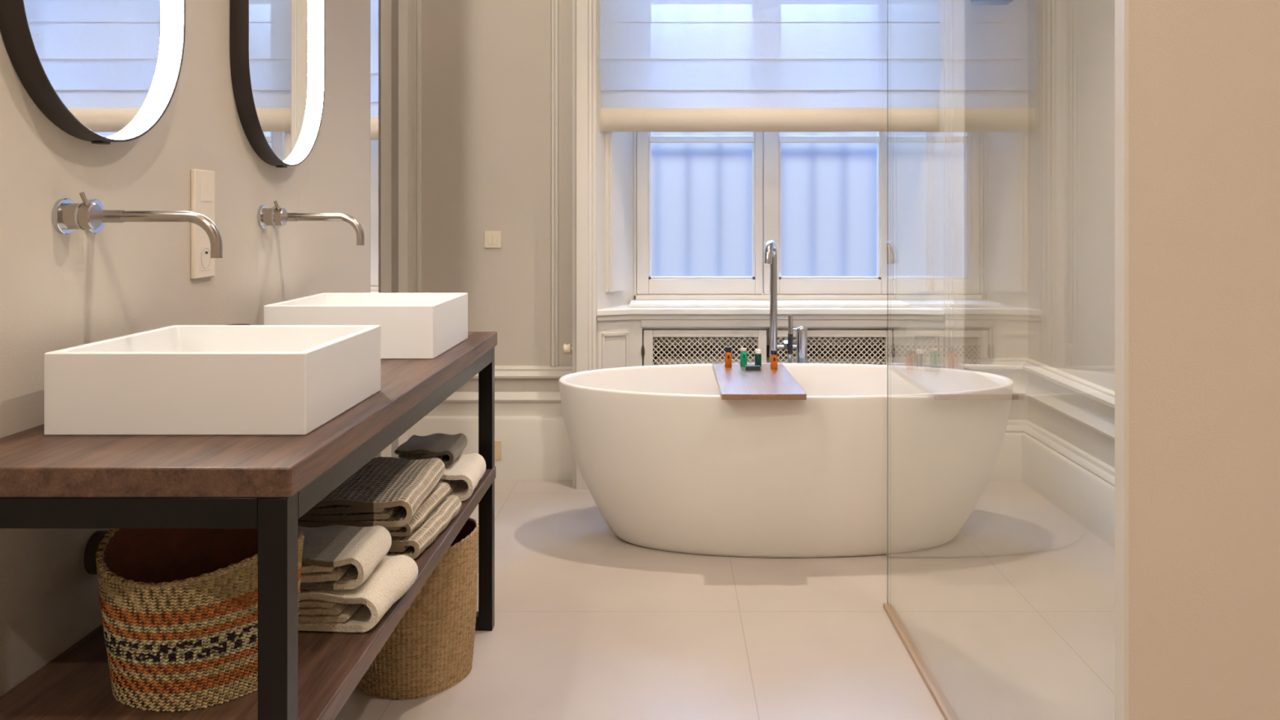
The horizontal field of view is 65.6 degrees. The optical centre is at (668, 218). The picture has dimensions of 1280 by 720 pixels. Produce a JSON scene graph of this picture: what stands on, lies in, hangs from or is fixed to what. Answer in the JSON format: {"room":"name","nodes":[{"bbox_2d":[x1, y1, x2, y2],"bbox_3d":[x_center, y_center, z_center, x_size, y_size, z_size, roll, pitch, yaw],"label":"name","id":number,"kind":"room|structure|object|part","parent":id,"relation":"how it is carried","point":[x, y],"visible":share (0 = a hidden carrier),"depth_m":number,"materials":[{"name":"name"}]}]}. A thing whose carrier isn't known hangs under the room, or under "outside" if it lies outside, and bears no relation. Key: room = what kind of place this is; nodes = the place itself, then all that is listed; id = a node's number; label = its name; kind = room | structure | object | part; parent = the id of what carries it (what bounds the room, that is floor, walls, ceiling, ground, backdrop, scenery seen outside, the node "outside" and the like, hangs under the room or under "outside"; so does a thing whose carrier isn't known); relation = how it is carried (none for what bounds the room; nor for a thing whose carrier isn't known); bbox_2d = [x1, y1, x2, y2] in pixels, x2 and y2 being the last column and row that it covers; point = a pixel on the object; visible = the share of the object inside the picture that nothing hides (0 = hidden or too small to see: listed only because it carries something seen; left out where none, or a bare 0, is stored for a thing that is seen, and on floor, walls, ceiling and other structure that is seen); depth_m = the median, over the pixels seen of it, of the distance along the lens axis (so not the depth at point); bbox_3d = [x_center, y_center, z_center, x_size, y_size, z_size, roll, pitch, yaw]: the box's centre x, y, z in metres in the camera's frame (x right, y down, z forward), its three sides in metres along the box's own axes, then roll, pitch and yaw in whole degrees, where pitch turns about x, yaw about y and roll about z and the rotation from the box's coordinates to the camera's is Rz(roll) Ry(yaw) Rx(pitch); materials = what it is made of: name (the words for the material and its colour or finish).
{"room":"bathroom","nodes":[
{"label":"bathroom","id":0,"kind":"room"},
{"bbox_2d":[0,0,370,697],"bbox_3d":[-1.015,-0.565,0.770,0.140,3.350,4.740,0,0,0],"label":"wall","id":1,"kind":"structure","parent":0,"point":[58,291],"depth_m":1.78,"materials":[{"name":"paint"}]},
{"bbox_2d":[0,0,185,144],"bbox_3d":[-0.924,-0.671,1.618,0.040,1.101,0.477,0,0,0],"label":"led mirror","id":2,"kind":"object","parent":1,"relation":"attached to","point":[103,72],"visible":1,"depth_m":1.61,"materials":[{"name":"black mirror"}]},
{"bbox_2d":[51,191,222,257],"bbox_3d":[-0.838,0.012,1.585,0.214,0.106,0.133,0,0,0],"label":"tap","id":3,"kind":"object","parent":1,"relation":"attached to","point":[91,215],"visible":1,"depth_m":1.61,"materials":[{"name":"silver metal"}]},
{"bbox_3d":[-0.910,-0.030,1.545,0.014,0.022,0.007,0,0,-23],"label":"lever","id":4,"kind":"part","parent":3,"relation":"part of","materials":[{"name":"silver metal"}]},
{"bbox_3d":[-0.838,0.026,1.624,0.214,0.077,0.018,0,0,0],"label":"spout","id":5,"kind":"part","parent":3,"relation":"part of","materials":[{"name":"silver metal"}]},
{"bbox_2d":[191,168,214,279],"bbox_3d":[-0.938,0.011,1.983,0.014,0.216,0.097,0,0,0],"label":"wall socket","id":6,"kind":"object","parent":1,"relation":"attached to","point":[202,181],"visible":0.91,"depth_m":1.98,"materials":[{"name":"beige plastic"}]},
{"bbox_2d":[200,245,211,271],"bbox_3d":[-0.935,0.081,2.002,0.002,0.050,0.048,0,0,0],"label":"power socket","id":7,"kind":"object","parent":6,"relation":"attached to","point":[205,251],"depth_m":2.00,"materials":[{"name":"beige plastic"}]},
{"bbox_2d":[200,177,212,201],"bbox_3d":[-0.935,-0.058,2.002,0.004,0.046,0.046,0,0,4],"label":"rocker switch","id":8,"kind":"object","parent":6,"relation":"attached to","point":[206,184],"depth_m":2.00,"materials":[{"name":"beige plastic"}]},
{"bbox_2d":[230,0,324,168],"bbox_3d":[-0.924,-0.671,2.372,0.040,1.101,0.477,0,0,0],"label":"led mirror","id":9,"kind":"object","parent":1,"relation":"attached to","point":[277,46],"visible":1,"depth_m":2.36,"materials":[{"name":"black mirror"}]},
{"bbox_2d":[248,0,315,163],"bbox_3d":[-0.929,-0.673,2.372,0.004,1.091,0.471,0,0,0],"label":"mirror glass","id":10,"kind":"object","parent":9,"relation":"attached to","point":[282,33],"depth_m":2.38,"materials":[{"name":"silver metal"}]},
{"bbox_2d":[257,200,364,245],"bbox_3d":[-0.838,0.012,2.343,0.214,0.106,0.133,0,0,0],"label":"tap","id":11,"kind":"object","parent":1,"relation":"attached to","point":[276,216],"visible":1,"depth_m":2.37,"materials":[{"name":"silver metal"}]},
{"bbox_3d":[-0.910,-0.030,2.303,0.014,0.022,0.007,0,0,-23],"label":"lever","id":12,"kind":"part","parent":11,"relation":"part of","materials":[{"name":"silver metal"}]},
{"bbox_3d":[-0.838,0.026,2.382,0.214,0.077,0.018,0,0,0],"label":"spout","id":13,"kind":"part","parent":11,"relation":"part of","materials":[{"name":"silver metal"}]},
{"bbox_2d":[370,0,378,457],"bbox_3d":[-0.949,-0.563,3.164,0.032,3.346,0.044,0,0,0],"label":"strip","id":14,"kind":"object","parent":1,"relation":"attached to","point":[374,3],"visible":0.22,"depth_m":3.17,"materials":[{"name":"silver metal"}]},
{"bbox_2d":[334,480,1115,719],"bbox_3d":[-0.230,1.160,1.500,3.740,0.100,6.200,0,0,0],"label":"floor","id":15,"kind":"structure","parent":0,"point":[1012,616],"depth_m":2.72,"materials":[{"name":"tile"}]},
{"bbox_2d":[0,331,497,719],"bbox_3d":[-0.707,0.710,1.974,0.475,0.800,1.483,0,0,0],"label":"vanity unit","id":16,"kind":"object","parent":15,"relation":"on","point":[265,483],"visible":0.62,"depth_m":1.34,"materials":[{"name":"brown wood"}]},
{"bbox_3d":[-0.709,0.367,1.253,0.394,0.039,0.038,0,0,0],"label":"rail","id":17,"kind":"part","parent":16,"relation":"part of","materials":[{"name":"black metal"}]},
{"bbox_2d":[95,528,304,711],"bbox_3d":[-0.690,0.562,1.480,0.278,0.225,0.279,0,0,0],"label":"basket","id":18,"kind":"object","parent":16,"relation":"on","point":[179,606],"visible":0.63,"depth_m":1.37,"materials":[{"name":"wicker"}]},
{"bbox_2d":[83,530,108,574],"bbox_3d":[-0.822,0.466,1.637,0.246,0.239,0.069,0,0,0],"label":"handle","id":19,"kind":"object","parent":18,"relation":"attached to","point":[92,545],"visible":0.17,"depth_m":1.61,"materials":[{"name":"brown metal"}]},
{"bbox_2d":[0,466,495,719],"bbox_3d":[-0.708,0.692,1.984,0.472,0.034,1.445,0,0,0],"label":"shelf","id":20,"kind":"object","parent":16,"relation":"attached to","point":[76,684],"depth_m":1.46,"materials":[{"name":"brown wood"}]},
{"bbox_2d":[0,331,497,497],"bbox_3d":[-0.707,0.329,1.974,0.475,0.037,1.483,0,0,0],"label":"countertop","id":21,"kind":"structure","parent":16,"relation":"on","point":[33,464],"depth_m":1.31,"materials":[{"name":"brown wood"}]},
{"bbox_2d":[44,324,380,435],"bbox_3d":[-0.704,0.251,1.598,0.374,0.118,0.370,0,0,0],"label":"basin","id":22,"kind":"object","parent":21,"relation":"in","point":[175,380],"visible":1,"depth_m":1.41,"materials":[{"name":"white ceramic"}]},
{"bbox_2d":[263,293,467,359],"bbox_3d":[-0.704,0.251,2.368,0.374,0.118,0.376,0,0,0],"label":"basin","id":23,"kind":"object","parent":21,"relation":"in","point":[414,326],"visible":0.61,"depth_m":2.18,"materials":[{"name":"white ceramic"}]},
{"bbox_3d":[-0.493,0.729,1.253,0.037,0.762,0.038,0,0,0],"label":"leg","id":24,"kind":"part","parent":16,"relation":"part of","materials":[{"name":"black metal"}]},
{"bbox_2d":[297,555,417,632],"bbox_3d":[-0.567,0.641,1.718,0.208,0.066,0.203,0,0,5],"label":"folded towel","id":25,"kind":"object","parent":16,"relation":"on","point":[359,609],"visible":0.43,"depth_m":1.63,"materials":[{"name":"white fabric"}]},
{"bbox_2d":[297,524,391,590],"bbox_3d":[-0.587,0.580,1.708,0.184,0.055,0.178,0,0,-1],"label":"folded towel","id":26,"kind":"object","parent":25,"relation":"on","point":[335,557],"visible":0.7,"depth_m":1.66,"materials":[{"name":"white fabric"}]},
{"bbox_3d":[-0.493,0.367,1.970,0.037,0.039,1.396,0,0,0],"label":"rail","id":27,"kind":"part","parent":16,"relation":"part of","materials":[{"name":"black metal"}]},
{"bbox_2d":[385,495,461,559],"bbox_3d":[-0.607,0.652,2.120,0.258,0.044,0.319,0,0,3],"label":"folded towel","id":28,"kind":"object","parent":16,"relation":"on","point":[412,545],"visible":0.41,"depth_m":2.03,"materials":[{"name":"beige fabric"}]},
{"bbox_2d":[385,482,450,536],"bbox_3d":[-0.625,0.613,2.115,0.249,0.034,0.304,0,0,2],"label":"folded towel","id":29,"kind":"object","parent":28,"relation":"on","point":[442,490],"visible":0.27,"depth_m":2.07,"materials":[{"name":"beige fabric"}]},
{"bbox_2d":[297,457,444,527],"bbox_3d":[-0.638,0.568,2.083,0.274,0.055,0.349,0,0,-2],"label":"folded towel","id":30,"kind":"object","parent":29,"relation":"on","point":[385,491],"visible":0.74,"depth_m":1.97,"materials":[{"name":"beige fabric"}]},
{"bbox_2d":[438,453,485,501],"bbox_3d":[-0.568,0.639,2.467,0.200,0.070,0.224,0,0,-2],"label":"folded towel","id":31,"kind":"object","parent":16,"relation":"on","point":[464,475],"visible":0.37,"depth_m":2.42,"materials":[{"name":"white fabric"}]},
{"bbox_2d":[394,433,467,466],"bbox_3d":[-0.596,0.581,2.499,0.148,0.046,0.183,0,0,-1],"label":"folded towel","id":32,"kind":"object","parent":31,"relation":"on","point":[443,446],"visible":0.93,"depth_m":2.45,"materials":[{"name":"grey fabric"}]},
{"bbox_3d":[-0.709,1.091,2.687,0.394,0.038,0.038,0,0,0],"label":"rail","id":33,"kind":"part","parent":16,"relation":"part of","materials":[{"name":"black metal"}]},
{"bbox_3d":[-0.493,0.909,2.687,0.037,0.402,0.038,0,0,0],"label":"leg","id":34,"kind":"part","parent":16,"relation":"part of","materials":[{"name":"black metal"}]},
{"bbox_3d":[-0.493,0.511,2.687,0.037,0.327,0.038,0,0,0],"label":"leg","id":35,"kind":"part","parent":16,"relation":"part of","materials":[{"name":"black metal"}]},
{"bbox_2d":[356,517,479,700],"bbox_3d":[-0.624,0.932,2.428,0.317,0.356,0.318,0,0,12],"label":"basket","id":36,"kind":"object","parent":15,"relation":"on","point":[429,651],"visible":0.56,"depth_m":2.31,"materials":[{"name":"wicker"}]},
{"bbox_2d":[654,356,884,364],"bbox_3d":[0.440,0.859,4.327,1.000,0.502,0.085,0,0,0],"label":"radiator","id":37,"kind":"object","parent":15,"relation":"on","point":[658,360],"visible":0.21,"depth_m":4.29,"materials":[{"name":"white metal"}]},
{"bbox_2d":[558,363,1013,557],"bbox_3d":[0.405,0.835,3.475,1.579,0.550,0.729,0,0,0],"label":"bathtub","id":38,"kind":"object","parent":15,"relation":"on","point":[671,464],"visible":0.97,"depth_m":3.20,"materials":[{"name":"ceramic"}]},
{"bbox_2d":[712,363,806,399],"bbox_3d":[0.293,0.556,3.373,0.262,0.030,0.643,0,0,0],"label":"board","id":39,"kind":"object","parent":38,"relation":"on","point":[734,383],"visible":0.98,"depth_m":3.25,"materials":[{"name":"brown wood"}]},
{"bbox_2d":[724,346,731,368],"bbox_3d":[0.216,0.504,3.600,0.025,0.074,0.026,0,0,0],"label":"toiletry bottle","id":40,"kind":"object","parent":39,"relation":"on","point":[727,349],"visible":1,"depth_m":3.59,"materials":[{"name":"orange plastic"}]},
{"bbox_2d":[740,347,746,367],"bbox_3d":[0.273,0.508,3.620,0.025,0.066,0.026,0,0,0],"label":"toiletry bottle","id":41,"kind":"object","parent":39,"relation":"on","point":[743,350],"visible":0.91,"depth_m":3.61,"materials":[{"name":"green plastic"}]},
{"bbox_2d":[745,364,759,370],"bbox_3d":[0.299,0.533,3.535,0.053,0.016,0.025,0,0,0],"label":"box","id":42,"kind":"object","parent":39,"relation":"on","point":[748,367],"visible":1,"depth_m":3.52,"materials":[{"name":"grey"}]},
{"bbox_3d":[0.299,0.527,3.535,0.053,0.002,0.025,0,0,0],"label":"lid","id":43,"kind":"part","parent":42,"relation":"part of","materials":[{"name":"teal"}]},
{"bbox_2d":[755,349,761,366],"bbox_3d":[0.326,0.510,3.620,0.024,0.062,0.025,0,0,0],"label":"toiletry bottle","id":44,"kind":"object","parent":39,"relation":"on","point":[757,352],"visible":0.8,"depth_m":3.61,"materials":[{"name":"green plastic"}]},
{"bbox_2d":[770,350,777,369],"bbox_3d":[0.377,0.507,3.550,0.025,0.068,0.026,0,0,0],"label":"toiletry bottle","id":45,"kind":"object","parent":39,"relation":"on","point":[774,357],"visible":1,"depth_m":3.54,"materials":[{"name":"orange plastic"}]},
{"bbox_2d":[764,240,807,363],"bbox_3d":[0.459,0.597,3.902,0.185,1.026,0.175,0,0,0],"label":"faucet","id":46,"kind":"object","parent":15,"relation":"on","point":[771,249],"visible":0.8,"depth_m":3.92,"materials":[{"name":"silver metal"}]},
{"bbox_3d":[0.399,0.597,3.885,0.033,1.026,0.146,0,0,16],"label":"spout","id":47,"kind":"part","parent":46,"relation":"part of","materials":[{"name":"silver metal"}]},
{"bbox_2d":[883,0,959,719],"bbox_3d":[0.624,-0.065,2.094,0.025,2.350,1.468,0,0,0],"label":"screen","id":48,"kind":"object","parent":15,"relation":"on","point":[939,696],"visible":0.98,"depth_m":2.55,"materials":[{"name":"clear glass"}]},
{"bbox_2d":[421,0,1028,419],"bbox_3d":[-0.230,-0.565,4.360,3.740,3.350,0.220,0,0,0],"label":"wall","id":49,"kind":"structure","parent":0,"point":[486,64],"depth_m":4.25,"materials":[{"name":"paint"}]},
{"bbox_2d":[378,0,413,457],"bbox_3d":[-1.157,-0.565,4.175,0.135,3.350,0.150,0,0,0],"label":"trim","id":50,"kind":"structure","parent":49,"relation":"attached to","point":[396,17],"depth_m":4.12,"materials":[{"name":"beige wood"}]},
{"bbox_2d":[413,0,421,293],"bbox_3d":[-1.077,-0.804,4.242,0.034,2.872,0.016,0,0,0],"label":"trim","id":51,"kind":"structure","parent":49,"relation":"attached to","point":[417,3],"depth_m":4.24,"materials":[{"name":"beige wood"}]},
{"bbox_2d":[411,391,572,479],"bbox_3d":[-1.200,0.926,4.228,1.600,0.367,0.045,0,0,0],"label":"baseboard","id":52,"kind":"structure","parent":49,"relation":"attached to","point":[531,428],"depth_m":4.21,"materials":[{"name":"white wood"}]},
{"bbox_2d":[484,231,502,248],"bbox_3d":[-0.753,0.090,4.243,0.074,0.074,0.014,0,0,0],"label":"light switch","id":53,"kind":"object","parent":49,"relation":"attached to","point":[492,239],"visible":1,"depth_m":4.24,"materials":[{"name":"beige plastic"}]},
{"bbox_2d":[494,440,501,459],"bbox_3d":[-0.735,0.982,4.202,0.052,0.082,0.006,0,0,0],"label":"socket plate","id":54,"kind":"object","parent":49,"relation":"attached to","point":[497,442],"visible":0.56,"depth_m":4.20,"materials":[{"name":"beige plastic"}]},
{"bbox_2d":[472,365,572,377],"bbox_3d":[-1.200,0.659,4.236,1.600,0.054,0.028,0,0,0],"label":"trim","id":55,"kind":"structure","parent":49,"relation":"attached to","point":[500,371],"depth_m":4.24,"materials":[{"name":"white wood"}]},
{"bbox_2d":[551,0,559,366],"bbox_3d":[-0.488,-0.804,4.242,0.034,2.872,0.016,0,0,0],"label":"trim","id":56,"kind":"structure","parent":49,"relation":"attached to","point":[554,3],"depth_m":4.24,"materials":[{"name":"beige wood"}]},
{"bbox_2d":[563,343,572,354],"bbox_3d":[-0.417,0.542,4.120,0.043,0.045,0.045,0,0,0],"label":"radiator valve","id":57,"kind":"object","parent":49,"relation":"attached to","point":[567,348],"visible":1,"depth_m":4.10,"materials":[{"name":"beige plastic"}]},
{"bbox_2d":[572,0,596,489],"bbox_3d":[-0.349,-0.565,4.155,0.098,3.350,0.190,0,0,0],"label":"trim","id":58,"kind":"structure","parent":49,"relation":"attached to","point":[584,11],"depth_m":4.07,"materials":[{"name":"beige wood"}]},
{"bbox_2d":[633,131,896,299],"bbox_3d":[0.426,-0.739,4.468,1.164,2.202,0.144,0,0,0],"label":"window","id":59,"kind":"structure","parent":49,"relation":"in","point":[708,206],"depth_m":4.43,"materials":[{"name":"white paint"}]},
{"bbox_3d":[0.138,-0.665,4.431,0.561,2.006,0.047,0,0,0],"label":"sash","id":60,"kind":"part","parent":59,"relation":"part of","materials":[{"name":"white wood"}]},
{"bbox_3d":[0.147,-0.663,4.436,0.454,0.595,0.005,0,0,0],"label":"pane","id":61,"kind":"part","parent":59,"relation":"part of","materials":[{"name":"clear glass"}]},
{"bbox_3d":[0.147,-0.038,4.436,0.454,0.600,0.005,0,0,0],"label":"pane","id":62,"kind":"part","parent":59,"relation":"part of","materials":[{"name":"clear glass"}]},
{"bbox_3d":[0.708,-0.665,4.431,0.574,2.006,0.047,0,0,0],"label":"sash","id":63,"kind":"part","parent":59,"relation":"part of","materials":[{"name":"white wood"}]},
{"bbox_3d":[0.718,-0.663,4.436,0.435,0.595,0.005,0,0,0],"label":"pane","id":64,"kind":"part","parent":59,"relation":"part of","materials":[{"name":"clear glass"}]},
{"bbox_3d":[0.718,-0.038,4.436,0.435,0.600,0.005,0,0,0],"label":"pane","id":65,"kind":"part","parent":59,"relation":"part of","materials":[{"name":"clear glass"}]},
{"bbox_2d":[641,329,894,365],"bbox_3d":[0.418,0.781,4.184,1.068,0.618,0.031,0,0,0],"label":"radiator cover","id":66,"kind":"object","parent":49,"relation":"attached to","point":[647,352],"visible":0.24,"depth_m":4.18,"materials":[{"name":"beige paint"}]},
{"bbox_3d":[0.153,0.781,4.190,0.518,0.618,0.020,0,0,0],"label":"door","id":67,"kind":"part","parent":66,"relation":"part of","materials":[{"name":"white wood"}]},
{"bbox_2d":[653,337,758,365],"bbox_3d":[0.155,0.746,4.191,0.447,0.492,0.007,0,0,0],"label":"grille","id":68,"kind":"object","parent":66,"relation":"attached to","point":[654,337],"depth_m":4.19,"materials":[{"name":"beige paint"}]},
{"bbox_2d":[777,337,885,364],"bbox_3d":[0.676,0.746,4.191,0.482,0.492,0.007,0,0,0],"label":"grille","id":69,"kind":"object","parent":66,"relation":"attached to","point":[779,337],"depth_m":4.19,"materials":[{"name":"white metal"}]},
{"bbox_3d":[0.684,0.781,4.190,0.516,0.618,0.020,0,0,0],"label":"door","id":70,"kind":"part","parent":66,"relation":"part of","materials":[{"name":"white wood"}]},
{"bbox_2d":[605,131,933,292],"bbox_3d":[0.421,-0.690,4.229,1.379,2.000,0.139,0,0,0],"label":"trim","id":71,"kind":"structure","parent":49,"relation":"attached to","point":[920,144],"depth_m":4.20,"materials":[{"name":"white wood"}]},
{"bbox_2d":[596,320,943,369],"bbox_3d":[0.420,0.765,4.207,1.440,0.690,0.185,0,0,0],"label":"trim","id":72,"kind":"structure","parent":49,"relation":"attached to","point":[917,343],"depth_m":4.16,"materials":[{"name":"white wood"}]},
{"bbox_2d":[595,0,944,317],"bbox_3d":[0.420,-0.765,4.330,1.520,2.350,0.460,0,0,0],"label":"trim","id":73,"kind":"structure","parent":49,"relation":"attached to","point":[935,300],"depth_m":4.16,"materials":[{"name":"white wood"}]},
{"bbox_2d":[596,315,943,327],"bbox_3d":[0.420,0.431,4.151,1.436,0.054,0.099,0,0,0],"label":"trim","id":74,"kind":"structure","parent":49,"relation":"attached to","point":[646,321],"depth_m":4.17,"materials":[{"name":"white wood"}]},
{"bbox_2d":[597,0,942,132],"bbox_3d":[0.420,-1.094,4.117,1.428,1.472,0.033,0,0,0],"label":"blind","id":75,"kind":"object","parent":49,"relation":"attached to","point":[664,65],"visible":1,"depth_m":4.12,"materials":[{"name":"white fabric"}]},
{"bbox_3d":[0.420,-1.242,4.121,1.428,1.176,0.012,0,0,0],"label":"panel","id":76,"kind":"part","parent":75,"relation":"part of","materials":[{"name":"white fabric"}]},
{"bbox_2d":[596,299,944,315],"bbox_3d":[0.420,0.383,4.253,1.436,0.042,0.334,0,0,0],"label":"windowsill","id":77,"kind":"structure","parent":49,"relation":"attached to","point":[636,307],"depth_m":4.17,"materials":[{"name":"white paint"}]},
{"bbox_2d":[943,0,965,369],"bbox_3d":[1.182,-0.565,4.155,0.084,3.350,0.190,0,0,0],"label":"trim","id":78,"kind":"structure","parent":49,"relation":"attached to","point":[954,319],"depth_m":4.06,"materials":[{"name":"white wood"}]},
{"bbox_2d":[969,0,1013,4],"bbox_3d":[1.371,-1.040,4.202,0.170,0.260,0.095,0,0,0],"label":"shower head","id":79,"kind":"object","parent":49,"relation":"attached to","point":[972,2],"visible":1,"depth_m":4.19,"materials":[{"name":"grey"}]},
{"bbox_2d":[965,357,1027,371],"bbox_3d":[1.380,0.626,4.231,0.320,0.057,0.038,0,0,0],"label":"trim","id":80,"kind":"structure","parent":49,"relation":"attached to","point":[976,364],"depth_m":4.22,"materials":[{"name":"white wood"}]},
{"bbox_2d":[988,419,1028,479],"bbox_3d":[1.380,0.987,4.228,0.320,0.246,0.045,0,0,0],"label":"baseboard","id":81,"kind":"structure","parent":49,"relation":"attached to","point":[1007,466],"depth_m":4.21,"materials":[{"name":"white wood"}]},
{"bbox_2d":[1012,381,1027,395],"bbox_3d":[1.380,0.728,4.238,0.320,0.060,0.024,0,0,0],"label":"trim","id":82,"kind":"structure","parent":49,"relation":"attached to","point":[1019,387],"depth_m":4.24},
{"bbox_2d":[653,345,884,365],"bbox_3d":[0.420,0.743,4.445,1.520,0.735,0.050,0,0,0],"label":"radiator grille","id":83,"kind":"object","parent":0,"point":[658,349],"depth_m":4.42,"materials":[{"name":"brown"}]},
{"bbox_2d":[643,328,887,345],"bbox_3d":[0.420,0.486,4.407,1.440,0.152,0.025,0,0,0],"label":"trim","id":84,"kind":"structure","parent":83,"relation":"attached to","point":[830,340],"depth_m":4.39,"materials":[{"name":"white wood"}]},
{"bbox_2d":[1028,0,1115,468],"bbox_3d":[1.600,-0.565,1.500,0.120,3.350,6.200,0,0,0],"label":"wall","id":85,"kind":"structure","parent":0,"point":[1072,42],"depth_m":3.79,"materials":[{"name":"paint"}]},
{"bbox_2d":[1021,420,1115,549],"bbox_3d":[1.518,0.987,2.835,0.045,0.246,2.830,0,0,0],"label":"baseboard","id":86,"kind":"structure","parent":85,"relation":"attached to","point":[1080,484],"depth_m":3.70,"materials":[{"name":"white wood"}]},
{"bbox_2d":[1022,357,1115,408],"bbox_3d":[1.521,0.626,2.835,0.038,0.057,2.830,0,0,0],"label":"trim","id":87,"kind":"structure","parent":85,"relation":"attached to","point":[1099,393],"depth_m":3.72,"materials":[{"name":"white wood"}]},
{"bbox_2d":[1024,381,1115,439],"bbox_3d":[1.528,0.728,2.835,0.024,0.060,2.830,0,0,0],"label":"trim","id":88,"kind":"structure","parent":85,"relation":"attached to","point":[1095,420],"depth_m":3.75,"materials":[{"name":"white wood"}]},
{"bbox_2d":[1128,0,1279,719],"bbox_3d":[1.070,-0.565,1.360,0.940,3.350,0.120,0,0,0],"label":"wall partition","id":89,"kind":"structure","parent":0,"point":[1204,75],"depth_m":1.30,"materials":[{"name":"paint"}]},
{"bbox_2d":[1115,0,1128,719],"bbox_3d":[0.606,-0.565,1.326,0.006,3.349,0.057,0,0,13],"label":"trim","id":90,"kind":"structure","parent":89,"relation":"attached to","point":[1122,6],"depth_m":1.31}
]}

